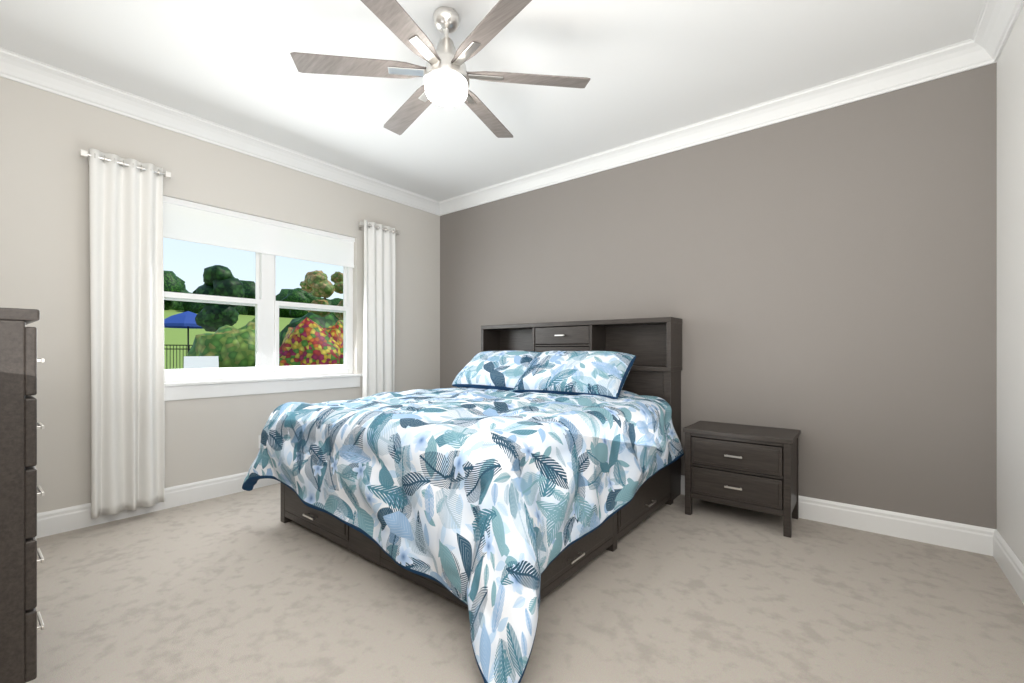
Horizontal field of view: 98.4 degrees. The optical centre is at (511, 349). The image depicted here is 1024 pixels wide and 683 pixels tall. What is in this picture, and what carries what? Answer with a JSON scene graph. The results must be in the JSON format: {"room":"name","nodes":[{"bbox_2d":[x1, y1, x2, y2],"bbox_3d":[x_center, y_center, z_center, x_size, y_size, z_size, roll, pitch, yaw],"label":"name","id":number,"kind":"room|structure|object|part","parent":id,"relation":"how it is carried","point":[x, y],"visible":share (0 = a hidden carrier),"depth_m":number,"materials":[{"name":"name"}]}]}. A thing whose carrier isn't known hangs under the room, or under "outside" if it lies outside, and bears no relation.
{"room":"bedroom","nodes":[
{"label":"bedroom","id":0,"kind":"room"},
{"bbox_2d":[0,77,439,512],"bbox_3d":[-2.289,-0.240,3.933,0.200,3.120,4.620,0,0,38],"label":"wall","id":1,"kind":"structure","parent":0,"point":[46,137],"depth_m":3.21,"materials":[{"name":"white paint"}]},
{"bbox_2d":[80,148,170,517],"bbox_3d":[-2.718,-0.110,3.121,0.134,2.470,0.485,0,0,38],"label":"curtain","id":2,"kind":"object","parent":1,"relation":"hanging from","point":[127,340],"visible":1,"depth_m":3.10,"materials":[{"name":"white fabric"}]},
{"bbox_3d":[-2.724,-1.295,3.126,0.119,0.070,0.485,0,0,38],"label":"rod","id":3,"kind":"part","parent":2,"relation":"part of","materials":[{"name":"silver metal"}]},
{"bbox_2d":[35,472,280,538],"bbox_3d":[-2.201,1.123,3.869,0.017,0.155,4.170,0,0,38],"label":"baseboard","id":4,"kind":"structure","parent":1,"relation":"attached to","point":[62,520],"depth_m":3.30,"materials":[{"name":"white wood"}]},
{"bbox_2d":[0,48,439,214],"bbox_3d":[-2.171,-1.737,3.826,0.117,0.125,3.960,0,0,38],"label":"crown molding","id":5,"kind":"structure","parent":1,"relation":"attached to","point":[16,67],"depth_m":3.39,"materials":[{"name":"white wood"}]},
{"bbox_2d":[164,252,352,381],"bbox_3d":[-2.223,-0.463,4.007,0.072,1.425,1.700,0,0,38],"label":"window","id":6,"kind":"structure","parent":1,"relation":"in","point":[265,303],"depth_m":3.99,"materials":[{"name":"white plastic"}]},
{"bbox_2d":[163,196,354,267],"bbox_3d":[-2.187,-1.018,3.979,0.040,0.311,1.692,0,0,38],"label":"window blind","id":7,"kind":"object","parent":1,"relation":"attached to","point":[183,220],"visible":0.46,"depth_m":3.86,"materials":[{"name":"white fabric"}]},
{"bbox_2d":[258,435,260,447],"bbox_3d":[-2.192,0.802,3.888,0.006,0.115,0.070,0,0,38],"label":"electrical outlet plate","id":8,"kind":"object","parent":1,"relation":"attached to","point":[259,439],"visible":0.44,"depth_m":3.86,"materials":[{"name":"white plastic"}]},
{"bbox_2d":[165,374,362,400],"bbox_3d":[-2.161,0.318,3.959,0.107,0.135,1.800,0,0,38],"label":"window sill","id":9,"kind":"structure","parent":1,"relation":"attached to","point":[202,389],"depth_m":3.82,"materials":[{"name":"white wood"}]},
{"bbox_2d":[358,220,398,397],"bbox_3d":[-1.438,-0.110,4.741,0.129,2.470,0.485,0,0,38],"label":"curtain","id":10,"kind":"object","parent":1,"relation":"hanging from","point":[379,320],"visible":0.67,"depth_m":4.72,"materials":[{"name":"white fabric"}]},
{"bbox_3d":[-1.441,-1.295,4.744,0.119,0.070,0.485,0,0,38],"label":"rod","id":11,"kind":"part","parent":10,"relation":"part of","materials":[{"name":"silver metal"}]},
{"bbox_2d":[0,0,984,201],"bbox_3d":[-0.350,-1.875,2.395,5.150,0.150,4.620,0,0,38],"label":"ceiling","id":12,"kind":"structure","parent":0,"point":[649,68],"depth_m":2.76,"materials":[{"name":"white paint"}]},
{"bbox_2d":[290,0,589,137],"bbox_3d":[-0.353,-1.577,2.380,1.536,0.445,1.536,0,0,38],"label":"fan","id":13,"kind":"object","parent":12,"relation":"hanging from","point":[445,74],"visible":1,"depth_m":2.31,"materials":[{"name":"grey wood"}]},
{"bbox_3d":[-0.353,-1.394,2.380,0.228,0.080,0.228,0,0,38],"label":"bulb","id":14,"kind":"part","parent":13,"relation":"part of","materials":[{"name":"white glass"}]},
{"bbox_2d":[25,483,1023,682],"bbox_3d":[-0.350,1.260,2.395,4.750,0.120,4.220,0,0,38],"label":"floor","id":15,"kind":"structure","parent":0,"point":[245,587],"depth_m":2.04,"materials":[{"name":"carpet"}]},
{"bbox_2d":[0,308,43,682],"bbox_3d":[-1.999,0.537,1.422,0.934,1.325,0.620,0,0,38],"label":"dresser","id":16,"kind":"object","parent":15,"relation":"on","point":[20,425],"visible":1,"depth_m":1.33,"materials":[{"name":"grey wood"}]},
{"bbox_2d":[242,317,683,682],"bbox_3d":[-0.146,0.490,3.246,2.448,1.500,2.621,0,0,38],"label":"bed","id":17,"kind":"object","parent":15,"relation":"on","point":[510,482],"visible":1,"depth_m":2.37,"materials":[{"name":"fabric"}]},
{"bbox_2d":[451,350,551,393],"bbox_3d":[-0.115,0.200,4.197,0.950,0.393,0.466,0,0,38],"label":"pillow","id":18,"kind":"object","parent":17,"relation":"on","point":[488,371],"depth_m":4.05,"materials":[{"name":"blue fabric"}]},
{"bbox_2d":[512,350,636,401],"bbox_3d":[0.496,0.199,3.615,0.949,0.388,0.456,0,0,38],"label":"pillow","id":19,"kind":"object","parent":17,"relation":"on","point":[602,375],"depth_m":3.46,"materials":[{"name":"blue fabric"}]},
{"bbox_3d":[0.543,0.470,4.190,2.010,1.460,0.285,0,0,38],"label":"headboard","id":20,"kind":"part","parent":17,"relation":"part of","materials":[{"name":"grey wood"}]},
{"bbox_2d":[683,421,800,537],"bbox_3d":[1.644,0.885,3.180,0.684,0.630,0.474,0,0,38],"label":"nightstand","id":21,"kind":"object","parent":15,"relation":"on","point":[752,467],"visible":1,"depth_m":3.02,"materials":[{"name":"grey wood"}]},
{"bbox_2d":[440,63,996,528],"bbox_3d":[1.023,-0.240,4.127,4.750,3.120,0.200,0,0,38],"label":"wall","id":22,"kind":"structure","parent":0,"point":[824,281],"depth_m":3.11,"materials":[{"name":"grey paint"}]},
{"bbox_2d":[436,40,1000,215],"bbox_3d":[0.924,-1.737,4.003,4.749,0.125,0.117,0,0,38],"label":"crown molding","id":23,"kind":"structure","parent":22,"relation":"attached to","point":[951,59],"depth_m":3.31,"materials":[{"name":"white wood"}]},
{"bbox_2d":[681,475,986,554],"bbox_3d":[0.955,1.123,4.042,4.749,0.155,0.016,0,0,38],"label":"baseboard","id":24,"kind":"structure","parent":22,"relation":"attached to","point":[977,539],"depth_m":2.84,"materials":[{"name":"white wood"}]},
{"bbox_2d":[997,5,1023,565],"bbox_3d":[1.590,-0.240,0.858,0.200,3.120,4.620,0,0,38],"label":"wall","id":25,"kind":"structure","parent":0,"point":[1010,295],"depth_m":2.32,"materials":[{"name":"white paint"}]},
{"bbox_2d":[968,0,1023,63],"bbox_3d":[1.459,-1.737,0.949,0.117,0.125,3.960,0,0,38],"label":"crown molding","id":26,"kind":"structure","parent":25,"relation":"attached to","point":[985,44],"depth_m":2.39,"materials":[{"name":"white wood"}]},
{"bbox_2d":[987,528,1023,603],"bbox_3d":[1.508,1.123,0.930,0.017,0.155,4.170,0,0,38],"label":"baseboard","id":27,"kind":"structure","parent":25,"relation":"attached to","point":[1009,563],"depth_m":2.33,"materials":[{"name":"white wood"}]},
{"label":"outside","id":28,"kind":"structure","parent":0,"visible":0},
{"bbox_2d":[164,310,342,368],"bbox_3d":[-54.685,-2.237,74.669,169.800,6.914,190.000,0,0,38],"label":"lawn","id":29,"kind":"structure","parent":28,"point":[179,335],"depth_m":39.32,"materials":[{"name":"green plant"}]},
{"bbox_2d":[164,345,191,368],"bbox_3d":[-11.271,0.480,21.419,0.060,1.480,13.530,0,0,38],"label":"fence","id":30,"kind":"object","parent":29,"relation":"on","point":[170,349],"depth_m":18.12,"materials":[{"name":"black metal"}]},
{"bbox_2d":[184,356,218,381],"bbox_3d":[-6.887,0.670,9.819,0.680,1.040,2.024,0,0,-36],"label":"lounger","id":31,"kind":"object","parent":29,"relation":"on","point":[191,362],"depth_m":10.53,"materials":[{"name":"white plastic"}]},
{"bbox_2d":[187,318,280,379],"bbox_3d":[-7.302,0.237,11.963,2.374,2.357,2.552,0,0,38],"label":"bush","id":32,"kind":"object","parent":29,"relation":"on","point":[227,347],"depth_m":11.00,"materials":[{"name":"green plant"}]},
{"bbox_2d":[271,317,342,377],"bbox_3d":[-3.697,0.386,9.149,3.666,2.004,3.558,0,0,38],"label":"bush","id":33,"kind":"object","parent":29,"relation":"on","point":[322,343],"depth_m":7.19,"materials":[{"name":"multicoloured plant"}]},
{"bbox_2d":[279,312,337,347],"bbox_3d":[-4.319,0.279,14.300,3.575,2.552,7.105,0,0,38],"label":"bush","id":34,"kind":"object","parent":29,"relation":"on","point":[327,320],"depth_m":11.39,"materials":[{"name":"green plant"}]},
{"bbox_3d":[-16.186,1.230,22.462,23.000,0.080,14.000,0,0,38],"label":"paving","id":35,"kind":"object","parent":29,"relation":"on","visible":0},
{"bbox_2d":[187,326,188,353],"bbox_3d":[-13.261,-0.190,18.103,0.600,2.820,0.600,0,0,38],"label":"umbrella pole","id":36,"kind":"object","parent":35,"relation":"on","point":[187,339],"depth_m":18.08,"materials":[{"name":"black metal"}]},
{"bbox_2d":[164,311,203,328],"bbox_3d":[-13.261,-1.260,18.103,2.014,0.680,2.014,0,0,38],"label":"umbrella canopy","id":37,"kind":"object","parent":36,"relation":"attached to","point":[188,319],"depth_m":17.46,"materials":[{"name":"blue fabric"}]},
{"bbox_3d":[-44.982,-6.977,52.942,0.240,4.400,0.252,0,0,38],"label":"trunk","id":38,"kind":"object","parent":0,"visible":0},
{"bbox_2d":[164,270,254,315],"bbox_3d":[-42.242,-7.052,59.307,13.918,6.792,21.616,0,0,38],"label":"crown","id":39,"kind":"object","parent":38,"relation":"attached to","point":[170,278],"depth_m":54.07,"materials":[{"name":"green plant"}]},
{"bbox_3d":[-48.146,-7.234,61.830,0.240,4.400,0.252,0,0,38],"label":"trunk","id":40,"kind":"object","parent":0,"visible":0},
{"bbox_2d":[169,276,192,310],"bbox_3d":[-48.487,-7.139,61.898,7.884,6.987,7.787,0,0,38],"label":"crown","id":41,"kind":"object","parent":40,"relation":"attached to","point":[177,304],"depth_m":60.50,"materials":[{"name":"green plant"}]},
{"bbox_3d":[-38.236,-7.610,80.772,0.262,5.200,0.276,0,0,38],"label":"trunk","id":42,"kind":"object","parent":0,"visible":0},
{"bbox_2d":[276,289,331,317],"bbox_3d":[-38.140,-7.372,80.409,9.754,7.098,9.696,0,0,38],"label":"crown","id":43,"kind":"object","parent":42,"relation":"attached to","point":[281,295],"depth_m":77.08,"materials":[{"name":"green plant"}]},
{"bbox_3d":[-34.126,-6.745,69.858,0.228,4.000,0.240,0,0,38],"label":"trunk","id":44,"kind":"object","parent":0,"visible":0},
{"bbox_2d":[281,288,321,317],"bbox_3d":[-33.575,-7.120,69.903,6.079,5.227,5.797,0,0,38],"label":"crown","id":45,"kind":"object","parent":44,"relation":"attached to","point":[299,295],"depth_m":67.94,"materials":[{"name":"green plant"}]},
{"bbox_3d":[-40.187,-7.485,97.630,0.274,5.600,0.288,0,0,38],"label":"trunk","id":46,"kind":"object","parent":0,"visible":0},
{"bbox_2d":[322,298,342,319],"bbox_3d":[-39.958,-7.516,98.085,9.637,7.953,10.335,0,0,38],"label":"crown","id":47,"kind":"object","parent":46,"relation":"attached to","point":[335,301],"depth_m":96.57,"materials":[{"name":"green plant"}]},
{"bbox_3d":[-11.140,-0.580,16.754,0.217,3.600,0.228,0,0,38],"label":"trunk","id":48,"kind":"object","parent":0,"visible":0},
{"bbox_2d":[195,265,244,331],"bbox_3d":[-11.064,-1.958,16.729,1.558,2.530,1.523,0,0,38],"label":"crown","id":49,"kind":"object","parent":48,"relation":"attached to","point":[215,319],"depth_m":16.39,"materials":[{"name":"green plant"}]},
{"bbox_3d":[-6.502,-0.500,15.361,0.212,3.440,0.223,0,0,38],"label":"trunk","id":50,"kind":"object","parent":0,"visible":0},
{"bbox_2d":[300,270,342,319],"bbox_3d":[-6.385,-1.932,15.442,2.170,1.725,2.039,0,0,38],"label":"crown","id":51,"kind":"object","parent":50,"relation":"attached to","point":[318,281],"depth_m":14.77,"materials":[{"name":"green plant"}]}
]}

